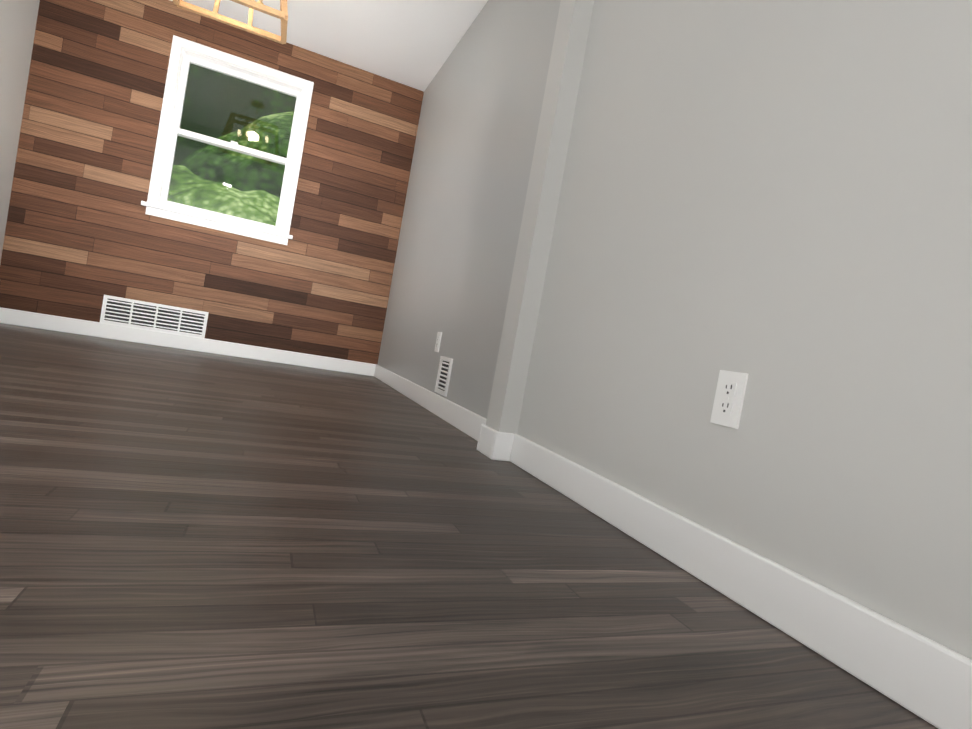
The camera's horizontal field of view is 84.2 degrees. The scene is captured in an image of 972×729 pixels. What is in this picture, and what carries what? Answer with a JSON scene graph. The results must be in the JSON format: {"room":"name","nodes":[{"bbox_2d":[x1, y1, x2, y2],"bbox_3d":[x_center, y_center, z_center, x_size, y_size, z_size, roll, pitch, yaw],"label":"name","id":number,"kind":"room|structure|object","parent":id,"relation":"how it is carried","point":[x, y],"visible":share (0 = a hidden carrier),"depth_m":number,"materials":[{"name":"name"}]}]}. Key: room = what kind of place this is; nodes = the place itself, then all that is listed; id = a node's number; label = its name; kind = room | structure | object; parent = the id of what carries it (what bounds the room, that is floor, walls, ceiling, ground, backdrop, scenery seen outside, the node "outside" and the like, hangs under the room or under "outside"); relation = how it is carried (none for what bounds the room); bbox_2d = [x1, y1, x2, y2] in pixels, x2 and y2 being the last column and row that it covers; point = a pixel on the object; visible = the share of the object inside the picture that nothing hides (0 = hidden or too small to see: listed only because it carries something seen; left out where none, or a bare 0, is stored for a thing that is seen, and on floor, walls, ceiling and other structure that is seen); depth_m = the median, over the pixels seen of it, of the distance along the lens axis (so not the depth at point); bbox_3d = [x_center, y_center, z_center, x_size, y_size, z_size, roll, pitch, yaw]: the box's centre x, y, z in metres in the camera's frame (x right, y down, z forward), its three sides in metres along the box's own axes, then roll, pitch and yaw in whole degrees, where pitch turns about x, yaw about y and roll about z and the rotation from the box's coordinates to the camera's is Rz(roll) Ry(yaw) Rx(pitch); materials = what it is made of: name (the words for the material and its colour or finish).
{"room":"dining room","nodes":[
{"label":"dining room","id":0,"kind":"room"},
{"bbox_2d":[0,0,39,262],"bbox_3d":[-2.663,-1.374,2.317,0.120,2.440,2.680,9,2,-22],"label":"wall","id":1,"kind":"structure","parent":0,"point":[18,20],"depth_m":3.43,"materials":[{"name":"grey paint"}]},
{"bbox_2d":[0,0,423,363],"bbox_3d":[-2.012,-1.311,4.143,2.720,2.440,0.200,9,2,-22],"label":"wall","id":2,"kind":"structure","parent":0,"point":[84,234],"depth_m":3.94,"materials":[{"name":"brown wood"}]},
{"bbox_2d":[100,295,208,337],"bbox_3d":[-2.427,-0.348,3.957,0.670,0.200,0.012,9,2,-22],"label":"air vent","id":3,"kind":"object","parent":2,"relation":"in","point":[120,311],"visible":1,"depth_m":3.95,"materials":[{"name":"white metal"}]},
{"bbox_2d":[0,307,375,375],"bbox_3d":[-2.120,-0.143,4.098,2.568,0.105,0.016,9,2,-22],"label":"baseboard","id":4,"kind":"structure","parent":2,"relation":"attached to","point":[70,325],"depth_m":4.01,"materials":[{"name":"white wood"}]},
{"bbox_2d":[141,35,313,244],"bbox_3d":[-1.936,-1.651,4.134,1.028,1.281,0.280,9,2,-22],"label":"dining room window","id":5,"kind":"structure","parent":2,"relation":"in","point":[184,53],"depth_m":4.04,"materials":[{"name":"white wood"}]},
{"bbox_2d":[170,0,487,91],"bbox_3d":[-1.023,-2.293,-0.968,5.510,0.120,10.200,9,2,-22],"label":"ceiling","id":6,"kind":"structure","parent":0,"point":[412,43],"depth_m":3.78,"materials":[{"name":"white paint"}]},
{"bbox_2d":[173,0,287,43],"bbox_3d":[-1.286,-2.106,2.798,0.557,0.548,0.297,9,2,-22],"label":"lantern pendant light","id":7,"kind":"object","parent":6,"relation":"hanging from","point":[260,6],"visible":1,"depth_m":2.88,"materials":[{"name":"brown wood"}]},
{"bbox_2d":[0,323,937,728],"bbox_3d":[-1.466,0.218,-0.897,5.510,0.100,10.200,9,2,-22],"label":"floor","id":8,"kind":"structure","parent":0,"point":[192,539],"depth_m":0.86,"materials":[{"name":"brown wood"}]},
{"bbox_2d":[486,0,593,433],"bbox_3d":[0.227,-0.714,2.022,0.075,2.160,0.130,9,2,-22],"label":"pillar","id":9,"kind":"structure","parent":0,"point":[542,197],"depth_m":1.98,"materials":[{"name":"grey paint"}]},
{"bbox_2d":[377,0,971,659],"bbox_3d":[1.177,-0.634,0.080,0.200,2.440,10.200,9,2,-22],"label":"wall","id":10,"kind":"structure","parent":0,"point":[773,198],"depth_m":1.15,"materials":[{"name":"grey paint"}]},
{"bbox_2d":[374,364,486,440],"bbox_3d":[-0.447,0.173,3.361,0.016,0.105,2.680,9,2,-22],"label":"baseboard","id":11,"kind":"structure","parent":10,"relation":"attached to","point":[465,420],"depth_m":2.88,"materials":[{"name":"white wood"}]},
{"bbox_2d":[434,332,441,351],"bbox_3d":[-0.275,-0.130,3.078,0.009,0.115,0.070,9,2,-22],"label":"electrical outlet","id":12,"kind":"object","parent":10,"relation":"attached to","point":[438,341],"visible":0.98,"depth_m":3.06,"materials":[{"name":"white plastic"}]},
{"bbox_2d":[435,356,452,396],"bbox_3d":[-0.227,0.060,2.885,0.012,0.200,0.190,9,2,-22],"label":"air vent","id":13,"kind":"object","parent":10,"relation":"in","point":[443,376],"visible":1,"depth_m":2.88,"materials":[{"name":"white metal"}]},
{"bbox_2d":[477,424,497,458],"bbox_3d":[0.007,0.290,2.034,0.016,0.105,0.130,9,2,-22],"label":"baseboard","id":14,"kind":"structure","parent":10,"relation":"attached to","point":[486,441],"depth_m":2.02,"materials":[{"name":"white wood"}]},
{"bbox_2d":[491,432,513,460],"bbox_3d":[0.061,0.301,1.978,0.075,0.105,0.016,9,2,-22],"label":"baseboard","id":15,"kind":"structure","parent":10,"relation":"attached to","point":[502,446],"depth_m":1.97,"materials":[{"name":"white wood"}]},
{"bbox_2d":[710,370,748,428],"bbox_3d":[0.507,0.071,1.128,0.009,0.115,0.070,9,2,-22],"label":"electrical outlet","id":16,"kind":"object","parent":10,"relation":"attached to","point":[729,398],"visible":1,"depth_m":1.12,"materials":[{"name":"white plastic"}]},
{"bbox_2d":[510,434,971,728],"bbox_3d":[1.397,0.627,-1.227,0.016,0.105,6.990,9,2,-22],"label":"baseboard","id":17,"kind":"structure","parent":10,"relation":"attached to","point":[928,680],"depth_m":0.92,"materials":[{"name":"white wood"}]},
{"bbox_3d":[-2.404,0.043,12.020,70.000,0.100,90.000,9,2,-22],"label":"lawn","id":18,"kind":"structure","parent":0,"visible":0},
{"bbox_2d":[167,63,296,225],"bbox_3d":[-2.699,-3.297,10.329,8.519,7.762,12.005,9,2,-22],"label":"window glass","id":19,"kind":"object","parent":18,"relation":"on","point":[230,156],"depth_m":5.86,"materials":[{"name":"clear glass"}]}
]}

